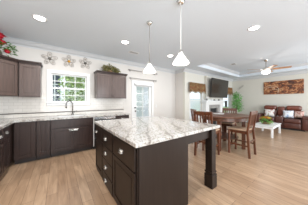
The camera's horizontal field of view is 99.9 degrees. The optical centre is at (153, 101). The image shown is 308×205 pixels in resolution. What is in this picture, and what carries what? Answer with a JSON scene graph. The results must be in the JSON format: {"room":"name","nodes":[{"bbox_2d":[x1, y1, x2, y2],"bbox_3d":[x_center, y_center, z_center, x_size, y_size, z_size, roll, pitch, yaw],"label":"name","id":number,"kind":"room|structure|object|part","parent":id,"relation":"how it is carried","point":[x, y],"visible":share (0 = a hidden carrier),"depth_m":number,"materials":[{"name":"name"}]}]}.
{"room":"kitchen","nodes":[
{"label":"kitchen","id":0,"kind":"room"},
{"bbox_2d":[0,44,175,118],"bbox_3d":[-1.407,-0.068,4.465,5.995,2.740,0.120,0,0,-37],"label":"wall","id":1,"kind":"structure","parent":0,"point":[165,85],"depth_m":4.47,"materials":[{"name":"white paint"}]},
{"bbox_2d":[0,54,18,96],"bbox_3d":[-3.189,-0.507,2.612,0.657,0.798,0.707,0,0,-37],"label":"upper cabinet","id":2,"kind":"object","parent":1,"relation":"attached to","point":[9,66],"visible":0.95,"depth_m":2.67,"materials":[{"name":"brown wood"}]},
{"bbox_2d":[0,33,17,56],"bbox_3d":[-3.059,-1.157,2.607,0.400,0.500,0.479,0,0,18],"label":"flower arrangement","id":3,"kind":"object","parent":2,"relation":"on","point":[2,42],"visible":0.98,"depth_m":2.61,"materials":[{"name":"red plant"}]},
{"bbox_3d":[-3.189,-0.877,2.612,0.657,0.058,0.707,0,0,-37],"label":"crown","id":4,"kind":"part","parent":2,"relation":"part of","materials":[{"name":"brown wood"}]},
{"bbox_2d":[18,60,42,96],"bbox_3d":[-2.899,-0.498,3.048,0.410,0.816,0.370,0,0,-37],"label":"upper cabinet","id":5,"kind":"object","parent":1,"relation":"attached to","point":[30,72],"visible":1,"depth_m":2.93,"materials":[{"name":"brown wood"}]},
{"bbox_3d":[-2.899,-0.877,3.048,0.410,0.058,0.370,0,0,-37],"label":"crown","id":6,"kind":"part","parent":5,"relation":"part of","materials":[{"name":"brown wood"}]},
{"bbox_2d":[41,52,57,64],"bbox_3d":[-2.720,-1.126,3.377,0.331,0.321,0.048,0,0,-37],"label":"flower","id":7,"kind":"object","parent":1,"relation":"attached to","point":[49,58],"visible":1,"depth_m":3.38,"materials":[{"name":"silver metal"}]},
{"bbox_2d":[0,109,123,114],"bbox_3d":[-1.376,0.292,2.312,3.214,0.024,3.353,0,0,-37],"label":"trim","id":8,"kind":"structure","parent":1,"relation":"attached to","point":[114,109],"depth_m":3.43,"materials":[{"name":"grey"}]},
{"bbox_2d":[0,94,123,117],"bbox_3d":[-1.376,0.092,2.319,3.245,0.580,3.364,0,0,-37],"label":"backsplash","id":9,"kind":"structure","parent":1,"relation":"attached to","point":[8,105],"depth_m":3.33,"materials":[{"name":"tile"}]},
{"bbox_2d":[46,69,89,105],"bbox_3d":[-2.393,-0.358,3.683,1.040,0.950,0.130,0,0,-37],"label":"window","id":10,"kind":"structure","parent":1,"relation":"in","point":[50,102],"depth_m":3.60,"materials":[{"name":"white wood"}]},
{"bbox_3d":[-2.383,0.040,3.670,1.040,0.025,0.095,0,0,-37],"label":"sill","id":11,"kind":"part","parent":10,"relation":"part of","materials":[{"name":"white"}]},
{"bbox_3d":[-2.418,-0.358,3.718,0.850,0.780,0.045,0,0,-37],"label":"frame","id":12,"kind":"part","parent":10,"relation":"part of","materials":[{"name":"white wood"}]},
{"bbox_2d":[63,55,75,66],"bbox_3d":[-2.383,-1.131,3.628,0.331,0.321,0.048,0,0,-37],"label":"flower","id":13,"kind":"object","parent":1,"relation":"attached to","point":[68,61],"visible":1,"depth_m":3.63,"materials":[{"name":"silver metal"}]},
{"bbox_2d":[79,57,89,68],"bbox_3d":[-2.053,-1.151,3.872,0.331,0.321,0.048,0,0,-37],"label":"flower","id":14,"kind":"object","parent":1,"relation":"attached to","point":[85,63],"visible":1,"depth_m":3.86,"materials":[{"name":"silver metal"}]},
{"bbox_2d":[2,36,175,73],"bbox_3d":[-1.293,-1.373,4.412,5.875,0.130,0.101,0,0,-37],"label":"trim","id":15,"kind":"structure","parent":1,"relation":"attached to","point":[18,42],"depth_m":3.68,"materials":[{"name":"grey paint"}]},
{"bbox_2d":[94,70,127,98],"bbox_3d":[-1.381,-0.498,4.173,0.980,0.816,0.373,0,0,-37],"label":"upper cabinet","id":16,"kind":"object","parent":1,"relation":"attached to","point":[107,84],"visible":1,"depth_m":4.02,"materials":[{"name":"brown wood"}]},
{"bbox_3d":[-1.480,-0.470,3.927,0.447,0.695,0.020,0,0,-37],"label":"door","id":17,"kind":"part","parent":16,"relation":"part of","materials":[{"name":"brown wood"}]},
{"bbox_2d":[101,64,120,72],"bbox_3d":[-1.377,-1.034,4.127,0.641,0.320,0.312,0,0,-37],"label":"greenery arrangement","id":18,"kind":"object","parent":16,"relation":"on","point":[109,68],"visible":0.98,"depth_m":4.07,"materials":[{"name":"plant"}]},
{"bbox_3d":[-1.381,-0.877,4.175,0.980,0.058,0.370,0,0,-37],"label":"crown","id":19,"kind":"part","parent":16,"relation":"part of","materials":[{"name":"brown wood"}]},
{"bbox_3d":[-1.116,-0.470,4.197,0.447,0.695,0.020,0,0,-37],"label":"door","id":20,"kind":"part","parent":16,"relation":"part of","materials":[{"name":"brown wood"}]},
{"bbox_2d":[134,84,150,117],"bbox_3d":[-0.437,0.302,5.134,0.820,1.980,0.113,0,0,-37],"label":"door","id":21,"kind":"structure","parent":1,"relation":"in","point":[135,86],"depth_m":5.14,"materials":[{"name":"white wood"}]},
{"bbox_2d":[132,80,153,117],"bbox_3d":[-0.420,0.257,5.111,1.020,2.090,0.020,0,0,-37],"label":"trim","id":22,"kind":"structure","parent":1,"relation":"attached to","point":[133,81],"depth_m":5.04,"materials":[{"name":"white wood"}]},
{"bbox_2d":[134,83,152,86],"bbox_3d":[-0.393,-0.635,5.074,0.820,0.085,0.067,0,0,-37],"label":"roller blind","id":23,"kind":"object","parent":1,"relation":"attached to","point":[136,84],"visible":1,"depth_m":5.02,"materials":[{"name":"white fabric"}]},
{"bbox_2d":[0,0,307,78],"bbox_3d":[2.799,-1.608,2.928,10.915,0.340,7.604,0,0,-37],"label":"ceiling","id":24,"kind":"structure","parent":0,"point":[215,32],"depth_m":2.63,"materials":[{"name":"white paint"}]},
{"bbox_2d":[32,14,46,21],"bbox_3d":[-1.972,-1.434,2.235,0.202,0.008,0.202,0,0,-37],"label":"recessed light","id":25,"kind":"object","parent":24,"relation":"in","point":[35,16],"visible":1,"depth_m":2.22,"materials":[{"name":"white"}]},
{"bbox_2d":[143,21,155,73],"bbox_3d":[-0.083,-0.983,2.367,0.236,0.909,0.236,0,0,-37],"label":"pendant lamp","id":26,"kind":"object","parent":24,"relation":"hanging from","point":[149,69],"visible":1,"depth_m":2.35,"materials":[{"name":"white glass"}]},
{"bbox_3d":[-0.083,-1.071,2.367,0.011,0.695,0.011,0,0,31],"label":"rod","id":27,"kind":"part","parent":26,"relation":"part of","materials":[{"name":"grey metal"}]},
{"bbox_3d":[-0.083,-0.603,2.367,0.236,0.150,0.236,0,0,-37],"label":"lamp shade","id":28,"kind":"part","parent":26,"relation":"part of","materials":[{"name":"white glass"}]},
{"bbox_2d":[173,0,188,65],"bbox_3d":[0.387,-0.990,1.869,0.236,0.894,0.236,0,0,-37],"label":"pendant lamp","id":29,"kind":"object","parent":24,"relation":"hanging from","point":[181,60],"visible":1,"depth_m":1.86,"materials":[{"name":"white glass"}]},
{"bbox_3d":[0.387,-1.078,1.869,0.011,0.680,0.011,0,0,31],"label":"rod","id":30,"kind":"part","parent":29,"relation":"part of","materials":[{"name":"white metal"}]},
{"bbox_3d":[0.387,-0.618,1.869,0.236,0.150,0.236,0,0,-37],"label":"lamp shade","id":31,"kind":"part","parent":29,"relation":"part of","materials":[{"name":"white glass"}]},
{"bbox_2d":[248,25,259,30],"bbox_3d":[1.962,-1.434,2.541,0.202,0.008,0.202,0,0,-37],"label":"recessed light","id":32,"kind":"object","parent":24,"relation":"in","point":[255,27],"visible":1,"depth_m":2.55,"materials":[{"name":"white"}]},
{"bbox_2d":[203,62,307,74],"bbox_3d":[4.865,-1.623,4.603,4.200,0.110,4.790,0,0,-37],"label":"trim","id":33,"kind":"structure","parent":24,"relation":"attached to","point":[207,64],"depth_m":6.37,"materials":[{"name":"grey paint"}]},
{"bbox_2d":[247,59,291,73],"bbox_3d":[4.565,-1.383,5.251,1.352,0.589,1.406,0,0,-37],"label":"ceiling fan","id":34,"kind":"object","parent":24,"relation":"hanging from","point":[266,70],"visible":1,"depth_m":5.12,"materials":[{"name":"silver metal"}]},
{"bbox_3d":[4.525,-1.158,5.229,0.300,0.140,0.300,0,0,-37],"label":"lamp shade","id":35,"kind":"part","parent":34,"relation":"part of","materials":[{"name":"white glass"}]},
{"bbox_3d":[4.890,-1.278,4.949,0.520,0.036,0.127,0,0,37],"label":"blade","id":36,"kind":"part","parent":34,"relation":"part of","materials":[{"name":"brown wood"}]},
{"bbox_2d":[0,122,307,204],"bbox_3d":[2.799,1.362,2.928,10.915,0.120,7.604,0,0,-37],"label":"floor","id":37,"kind":"structure","parent":0,"point":[278,173],"depth_m":2.18,"materials":[{"name":"brown wood"}]},
{"bbox_2d":[0,129,2,176],"bbox_3d":[-2.582,0.865,1.800,0.630,0.874,0.338,0,0,-37],"label":"base cabinet","id":38,"kind":"object","parent":37,"relation":"on","point":[1,130],"visible":0.96,"depth_m":2.05,"materials":[{"name":"black wood"}]},
{"bbox_3d":[-2.362,0.548,1.964,0.020,0.217,0.320,0,0,-37],"label":"drawer","id":39,"kind":"part","parent":38,"relation":"part of","materials":[{"name":"brown wood"}]},
{"bbox_2d":[2,125,9,172],"bbox_3d":[-2.794,0.865,2.085,0.630,0.874,0.358,0,0,-37],"label":"base cabinet","id":40,"kind":"object","parent":37,"relation":"on","point":[6,131],"visible":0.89,"depth_m":2.24,"materials":[{"name":"black wood"}]},
{"bbox_3d":[-2.573,0.548,2.249,0.020,0.217,0.340,0,0,-37],"label":"drawer","id":41,"kind":"part","parent":40,"relation":"part of","materials":[{"name":"brown wood"}]},
{"bbox_2d":[9,123,13,162],"bbox_3d":[-3.171,0.865,2.546,0.585,0.874,0.819,0,0,-37],"label":"cabinet filler","id":42,"kind":"object","parent":37,"relation":"on","point":[11,137],"visible":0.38,"depth_m":2.55,"materials":[{"name":"black wood"}]},
{"bbox_2d":[14,121,36,163],"bbox_3d":[-2.854,0.865,2.925,0.333,0.874,0.600,0,0,-37],"label":"base cabinet","id":43,"kind":"object","parent":37,"relation":"on","point":[24,132],"visible":0.97,"depth_m":2.69,"materials":[{"name":"black wood"}]},
{"bbox_2d":[36,120,50,159],"bbox_3d":[-2.621,0.865,3.098,0.233,0.874,0.600,0,0,-37],"label":"base cabinet","id":44,"kind":"object","parent":37,"relation":"on","point":[43,128],"visible":0.98,"depth_m":2.87,"materials":[{"name":"black wood"}]},
{"bbox_2d":[51,117,92,156],"bbox_3d":[-2.157,0.865,3.424,0.888,0.874,0.630,0,0,-37],"label":"base cabinet","id":45,"kind":"object","parent":37,"relation":"on","point":[68,136],"visible":1,"depth_m":3.17,"materials":[{"name":"black wood"}]},
{"bbox_3d":[-2.168,0.909,3.073,0.429,0.535,0.020,0,0,-37],"label":"door","id":46,"kind":"part","parent":45,"relation":"part of","materials":[{"name":"brown wood"}]},
{"bbox_2d":[0,112,129,129],"bbox_3d":[-1.916,0.406,3.001,3.168,0.040,1.603,0,0,-37],"label":"countertop","id":47,"kind":"structure","parent":45,"relation":"on","point":[4,122],"depth_m":3.06,"materials":[{"name":"stone"}]},
{"bbox_2d":[65,100,76,114],"bbox_3d":[-2.304,0.182,3.581,0.088,0.408,0.298,0,0,28],"label":"kitchen faucet","id":48,"kind":"object","parent":47,"relation":"on","point":[69,100],"visible":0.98,"depth_m":3.62,"materials":[{"name":"grey metal"}]},
{"bbox_2d":[57,115,85,116],"bbox_3d":[-2.162,0.496,3.414,0.640,0.212,0.380,0,0,-37],"label":"sink","id":49,"kind":"object","parent":47,"relation":"in","point":[70,115],"visible":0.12,"depth_m":3.56,"materials":[{"name":"white"}]},
{"bbox_3d":[-1.993,0.533,3.203,0.866,0.187,0.020,0,0,-37],"label":"drawer","id":50,"kind":"part","parent":45,"relation":"part of","materials":[{"name":"brown wood"}]},
{"bbox_3d":[-1.818,0.909,3.333,0.431,0.535,0.020,0,0,-37],"label":"door","id":51,"kind":"part","parent":45,"relation":"part of","materials":[{"name":"brown wood"}]},
{"bbox_2d":[92,116,115,148],"bbox_3d":[-1.537,0.868,3.850,0.600,0.868,0.655,0,0,-37],"label":"dishwasher","id":52,"kind":"object","parent":37,"relation":"on","point":[104,117],"visible":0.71,"depth_m":3.48,"materials":[{"name":"silver metal"}]},
{"bbox_3d":[-1.373,0.467,3.638,0.586,0.065,0.048,0,0,-37],"label":"control panel","id":53,"kind":"part","parent":52,"relation":"part of","materials":[{"name":"silver metal"}]},
{"bbox_2d":[115,115,128,118],"bbox_3d":[-1.125,0.865,4.190,0.438,0.874,0.630,0,0,-37],"label":"base cabinet","id":54,"kind":"object","parent":37,"relation":"on","point":[119,116],"visible":0.18,"depth_m":3.96,"materials":[{"name":"black wood"}]},
{"bbox_2d":[95,124,216,204],"bbox_3d":[-0.110,0.865,2.245,1.402,0.874,1.710,0,0,-37],"label":"kitchen island","id":55,"kind":"object","parent":37,"relation":"on","point":[157,173],"visible":0.91,"depth_m":1.48,"materials":[{"name":"black wood"}]},
{"bbox_3d":[-0.977,0.559,2.305,0.020,0.235,0.440,0,0,-37],"label":"drawer","id":56,"kind":"part","parent":55,"relation":"part of","materials":[{"name":"brown wood"}]},
{"bbox_3d":[-0.977,0.967,2.305,0.020,0.550,0.440,0,0,-37],"label":"door","id":57,"kind":"part","parent":55,"relation":"part of","materials":[{"name":"brown wood"}]},
{"bbox_3d":[-0.691,1.186,1.920,0.020,0.172,0.480,0,0,-37],"label":"drawer","id":58,"kind":"part","parent":55,"relation":"part of","materials":[{"name":"brown wood"}]},
{"bbox_3d":[-0.691,0.991,1.920,0.020,0.192,0.480,0,0,-37],"label":"drawer","id":59,"kind":"part","parent":55,"relation":"part of","materials":[{"name":"brown wood"}]},
{"bbox_3d":[-0.691,0.559,1.920,0.020,0.235,0.480,0,0,-37],"label":"drawer","id":60,"kind":"part","parent":55,"relation":"part of","materials":[{"name":"brown wood"}]},
{"bbox_3d":[-0.691,0.786,1.920,0.020,0.192,0.480,0,0,-37],"label":"drawer","id":61,"kind":"part","parent":55,"relation":"part of","materials":[{"name":"brown wood"}]},
{"bbox_3d":[-0.354,0.559,1.466,0.020,0.235,0.590,0,0,-37],"label":"drawer","id":62,"kind":"part","parent":55,"relation":"part of","materials":[{"name":"brown wood"}]},
{"bbox_3d":[-0.354,0.967,1.466,0.020,0.550,0.590,0,0,-37],"label":"door","id":63,"kind":"part","parent":55,"relation":"part of","materials":[{"name":"brown wood"}]},
{"bbox_2d":[94,116,219,147],"bbox_3d":[-0.044,0.405,2.293,1.537,0.042,1.670,0,0,-37],"label":"island countertop","id":64,"kind":"structure","parent":55,"relation":"on","point":[138,132],"depth_m":1.82,"materials":[{"name":"stone"}]},
{"bbox_3d":[0.143,0.865,1.429,0.710,0.874,0.012,0,0,-37],"label":"panel","id":65,"kind":"part","parent":55,"relation":"part of","materials":[{"name":"brown wood"}]},
{"bbox_3d":[0.869,0.865,1.991,0.134,0.874,0.134,0,0,-37],"label":"leg","id":66,"kind":"part","parent":55,"relation":"part of","materials":[{"name":"brown wood"}]},
{"bbox_2d":[190,109,197,147],"bbox_3d":[1.397,0.766,3.821,0.522,1.074,0.432,0,0,-2],"label":"counter chair","id":67,"kind":"object","parent":37,"relation":"on","point":[192,110],"visible":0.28,"depth_m":3.88,"materials":[{"name":"brown wood"}]},
{"bbox_2d":[193,111,219,155],"bbox_3d":[1.282,0.766,3.133,0.522,1.074,0.432,0,0,-45],"label":"counter chair","id":68,"kind":"object","parent":37,"relation":"on","point":[197,113],"visible":0.52,"depth_m":3.07,"materials":[{"name":"brown wood"}]},
{"bbox_3d":[0.998,0.766,3.126,0.108,1.074,0.042,0,0,-45],"label":"post","id":69,"kind":"part","parent":68,"relation":"part of","materials":[{"name":"brown wood"}]},
{"bbox_3d":[1.113,0.275,2.966,0.034,0.085,0.424,0,0,-45],"label":"crest rail","id":70,"kind":"part","parent":68,"relation":"part of","materials":[{"name":"brown wood"}]},
{"bbox_3d":[1.272,0.766,2.848,0.108,1.074,0.042,0,0,-45],"label":"post","id":71,"kind":"part","parent":68,"relation":"part of","materials":[{"name":"brown wood"}]},
{"bbox_3d":[1.577,1.003,3.150,0.042,0.598,0.042,0,0,-45],"label":"leg","id":72,"kind":"part","parent":68,"relation":"part of","materials":[{"name":"brown wood"}]},
{"bbox_2d":[201,76,224,124],"bbox_3d":[3.253,-0.001,6.966,1.990,2.605,0.290,0,0,-37],"label":"fireplace","id":73,"kind":"object","parent":37,"relation":"on","point":[209,105],"visible":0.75,"depth_m":6.73,"materials":[{"name":"white paint"}]},
{"bbox_2d":[201,99,224,102],"bbox_3d":[3.197,-0.008,6.924,1.850,0.180,0.290,0,0,-37],"label":"mantel shelf","id":74,"kind":"object","parent":73,"relation":"attached to","point":[204,100],"depth_m":6.64,"materials":[{"name":"white wood"}]},
{"bbox_2d":[210,78,228,97],"bbox_3d":[3.493,-0.680,7.004,1.760,0.980,0.274,0,0,-37],"label":"television","id":75,"kind":"object","parent":73,"relation":"attached to","point":[219,87],"visible":1,"depth_m":6.83,"materials":[{"name":"black"}]},
{"bbox_2d":[198,112,248,150],"bbox_3d":[2.032,0.846,3.838,1.430,0.912,1.430,0,0,-37],"label":"dining table","id":76,"kind":"object","parent":37,"relation":"on","point":[226,117],"visible":0.71,"depth_m":3.48,"materials":[{"name":"brown wood"}]},
{"bbox_3d":[1.726,0.902,3.424,0.090,0.800,0.090,0,0,36],"label":"leg","id":77,"kind":"part","parent":76,"relation":"part of","materials":[{"name":"brown wood"}]},
{"bbox_3d":[2.338,0.902,4.253,0.090,0.800,0.090,0,0,36],"label":"leg","id":78,"kind":"part","parent":76,"relation":"part of","materials":[{"name":"brown wood"}]},
{"bbox_3d":[2.447,0.902,3.533,0.090,0.800,0.090,0,0,36],"label":"leg","id":79,"kind":"part","parent":76,"relation":"part of","materials":[{"name":"brown wood"}]},
{"bbox_2d":[221,108,236,141],"bbox_3d":[2.370,0.766,4.193,0.522,1.074,0.432,0,0,-44],"label":"counter chair","id":80,"kind":"object","parent":37,"relation":"on","point":[229,124],"visible":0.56,"depth_m":4.17,"materials":[{"name":"brown wood"}]},
{"bbox_3d":[2.333,0.684,4.158,0.420,0.035,0.420,0,0,-44],"label":"seat","id":81,"kind":"part","parent":80,"relation":"part of","materials":[{"name":"beige fabric"}]},
{"bbox_2d":[231,91,243,122],"bbox_3d":[5.106,0.336,7.934,0.817,1.931,0.719,0,0,-37],"label":"potted ficus","id":82,"kind":"object","parent":37,"relation":"on","point":[236,96],"visible":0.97,"depth_m":7.90,"materials":[{"name":"plant"}]},
{"bbox_2d":[228,111,257,158],"bbox_3d":[2.200,0.766,3.227,0.432,1.074,0.522,0,0,-37],"label":"counter chair","id":83,"kind":"object","parent":37,"relation":"on","point":[253,114],"visible":0.99,"depth_m":3.15,"materials":[{"name":"brown wood"}]},
{"bbox_3d":[1.911,1.003,3.289,0.042,0.598,0.042,0,0,-37],"label":"leg","id":84,"kind":"part","parent":83,"relation":"part of","materials":[{"name":"brown wood"}]},
{"bbox_3d":[2.169,0.684,3.268,0.420,0.035,0.420,0,0,-37],"label":"seat","id":85,"kind":"part","parent":83,"relation":"part of","materials":[{"name":"beige fabric"}]},
{"bbox_3d":[2.177,0.736,3.258,0.400,0.063,0.395,0,0,-37],"label":"seat frame","id":86,"kind":"part","parent":83,"relation":"part of","materials":[{"name":"brown wood"}]},
{"bbox_3d":[2.167,0.766,2.945,0.042,1.074,0.108,0,0,-37],"label":"post","id":87,"kind":"part","parent":83,"relation":"part of","materials":[{"name":"brown wood"}]},
{"bbox_3d":[2.480,0.766,3.177,0.042,1.074,0.108,0,0,-37],"label":"post","id":88,"kind":"part","parent":83,"relation":"part of","materials":[{"name":"brown wood"}]},
{"bbox_2d":[252,122,280,137],"bbox_3d":[4.500,1.099,5.161,1.260,0.405,0.640,0,0,-37],"label":"coffee table","id":89,"kind":"object","parent":37,"relation":"on","point":[272,125],"visible":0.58,"depth_m":4.91,"materials":[{"name":"white wood"}]},
{"bbox_2d":[259,116,272,124],"bbox_3d":[4.416,0.766,5.107,0.472,0.362,0.464,0,0,9],"label":"flower basket","id":90,"kind":"object","parent":89,"relation":"on","point":[263,117],"visible":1,"depth_m":5.09,"materials":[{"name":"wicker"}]},
{"bbox_2d":[256,105,307,131],"bbox_3d":[6.224,0.757,6.379,0.840,1.090,1.960,0,0,-37],"label":"reclining loveseat","id":91,"kind":"object","parent":37,"relation":"on","point":[298,124],"visible":0.73,"depth_m":6.04,"materials":[{"name":"brown leather"}]},
{"bbox_3d":[5.701,0.947,7.024,0.750,0.610,0.300,0,0,-37],"label":"armrest","id":92,"kind":"part","parent":91,"relation":"part of","materials":[{"name":"brown leather"}]},
{"bbox_2d":[264,109,274,116],"bbox_3d":[5.980,0.602,6.708,0.215,0.387,0.400,0,0,-43],"label":"throw pillow","id":93,"kind":"object","parent":91,"relation":"on","point":[268,112],"visible":0.91,"depth_m":6.65,"materials":[{"name":"white fabric"}]},
{"bbox_2d":[283,110,293,117],"bbox_3d":[6.359,0.612,6.130,0.207,0.349,0.360,0,0,-45],"label":"throw pillow","id":94,"kind":"object","parent":91,"relation":"on","point":[287,114],"visible":0.98,"depth_m":6.08,"materials":[{"name":"fabric"}]},
{"bbox_2d":[283,118,301,123],"bbox_3d":[6.403,0.902,5.970,0.600,0.200,0.550,0,0,-37],"label":"seat cushion","id":95,"kind":"object","parent":91,"relation":"on","point":[285,120],"depth_m":5.82,"materials":[{"name":"brown leather"}]},
{"bbox_2d":[294,111,304,117],"bbox_3d":[6.620,0.612,5.913,0.194,0.323,0.330,0,0,-25],"label":"throw pillow","id":96,"kind":"object","parent":91,"relation":"on","point":[297,114],"visible":0.88,"depth_m":5.87,"materials":[{"name":"pink fabric"}]},
{"bbox_3d":[6.703,0.947,5.676,0.750,0.610,0.260,0,0,-37],"label":"armrest","id":97,"kind":"part","parent":91,"relation":"part of","materials":[{"name":"brown leather"}]},
{"bbox_2d":[176,72,182,119],"bbox_3d":[1.180,-0.068,6.110,0.120,2.740,0.564,0,0,-37],"label":"wall","id":98,"kind":"structure","parent":0,"point":[179,77],"depth_m":6.00,"materials":[{"name":"white paint"}]},
{"bbox_2d":[183,72,231,121],"bbox_3d":[3.310,-0.068,7.266,4.920,2.740,0.120,0,0,-37],"label":"wall","id":99,"kind":"structure","parent":0,"point":[187,77],"depth_m":5.90,"materials":[{"name":"white paint"}]},
{"bbox_2d":[189,91,202,118],"bbox_3d":[2.034,-0.023,6.269,1.100,1.690,0.130,0,0,-37],"label":"window","id":100,"kind":"structure","parent":99,"relation":"in","point":[190,117],"depth_m":6.33,"materials":[{"name":"white wood"}]},
{"bbox_2d":[188,82,205,93],"bbox_3d":[2.087,-0.611,6.197,1.298,0.515,0.136,0,0,-37],"label":"window valance","id":101,"kind":"object","parent":99,"relation":"attached to","point":[194,87],"visible":1,"depth_m":6.11,"materials":[{"name":"brown"}]},
{"bbox_2d":[183,68,232,81],"bbox_3d":[3.288,-1.373,7.112,4.900,0.130,0.101,0,0,-37],"label":"trim","id":102,"kind":"structure","parent":99,"relation":"attached to","point":[184,69],"depth_m":6.55,"materials":[{"name":"grey paint"}]},
{"bbox_2d":[222,95,230,112],"bbox_3d":[4.538,-0.023,8.129,1.100,1.690,0.130,0,0,-37],"label":"window","id":103,"kind":"structure","parent":99,"relation":"in","point":[228,95],"depth_m":8.39,"materials":[{"name":"white"}]},
{"bbox_2d":[228,87,232,95],"bbox_3d":[4.599,-0.611,8.063,1.236,0.515,0.136,0,0,-37],"label":"window valance","id":104,"kind":"object","parent":99,"relation":"attached to","point":[230,90],"visible":0.59,"depth_m":8.16,"materials":[{"name":"brown"}]},
{"bbox_2d":[232,73,307,119],"bbox_3d":[7.300,-0.068,5.920,0.120,2.740,6.800,0,0,-37],"label":"wall","id":105,"kind":"structure","parent":0,"point":[252,91],"depth_m":7.32,"materials":[{"name":"white paint"}]},
{"bbox_2d":[233,70,307,80],"bbox_3d":[7.211,-1.373,5.854,0.101,0.130,6.800,0,0,-37],"label":"trim","id":106,"kind":"structure","parent":105,"relation":"attached to","point":[304,71],"depth_m":6.91,"materials":[{"name":"grey paint"}]},
{"bbox_2d":[264,79,303,94],"bbox_3d":[6.614,-0.718,6.701,0.046,0.690,1.509,0,0,-37],"label":"painting","id":107,"kind":"object","parent":105,"relation":"attached to","point":[296,86],"visible":1,"depth_m":6.58,"materials":[{"name":"fabric"}]},
{"label":"outside","id":108,"kind":"structure","parent":0,"visible":0},
{"bbox_3d":[-10.738,1.602,22.844,70.000,0.100,40.516,0,0,-37],"label":"ground","id":109,"kind":"structure","parent":108,"visible":0},
{"bbox_2d":[53,75,60,100],"bbox_3d":[-11.369,-1.298,10.864,6.300,5.700,5.800,0,0,-37],"label":"house","id":110,"kind":"structure","parent":109,"relation":"on","point":[55,77],"depth_m":10.34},
{"bbox_2d":[57,76,84,100],"bbox_3d":[-4.260,-0.382,7.317,2.306,4.129,1.921,0,0,-37],"label":"tree","id":111,"kind":"object","parent":109,"relation":"on","point":[81,93],"visible":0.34,"depth_m":6.87,"materials":[{"name":"green plant"}]},
{"bbox_2d":[65,76,84,100],"bbox_3d":[-8.874,-1.148,18.322,5.800,5.400,6.800,0,0,-37],"label":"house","id":112,"kind":"structure","parent":109,"relation":"on","point":[83,82],"depth_m":15.14,"materials":[{"name":"white"}]},
{"bbox_2d":[190,98,199,110],"bbox_3d":[5.268,0.552,19.071,12.000,2.000,0.140,0,0,-37],"label":"fence","id":113,"kind":"object","parent":109,"relation":"on","point":[193,104],"visible":0.12,"depth_m":19.78,"materials":[{"name":"white"}]},
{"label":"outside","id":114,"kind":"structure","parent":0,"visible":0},
{"bbox_3d":[2.148,1.527,11.868,14.400,0.049,7.506,0,0,-37],"label":"floor","id":115,"kind":"structure","parent":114,"visible":0},
{"bbox_2d":[136,87,147,116],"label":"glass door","id":116,"kind":"structure","parent":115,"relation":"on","point":[138,89],"depth_m":9.64,"materials":[{"name":"white"}]}
]}

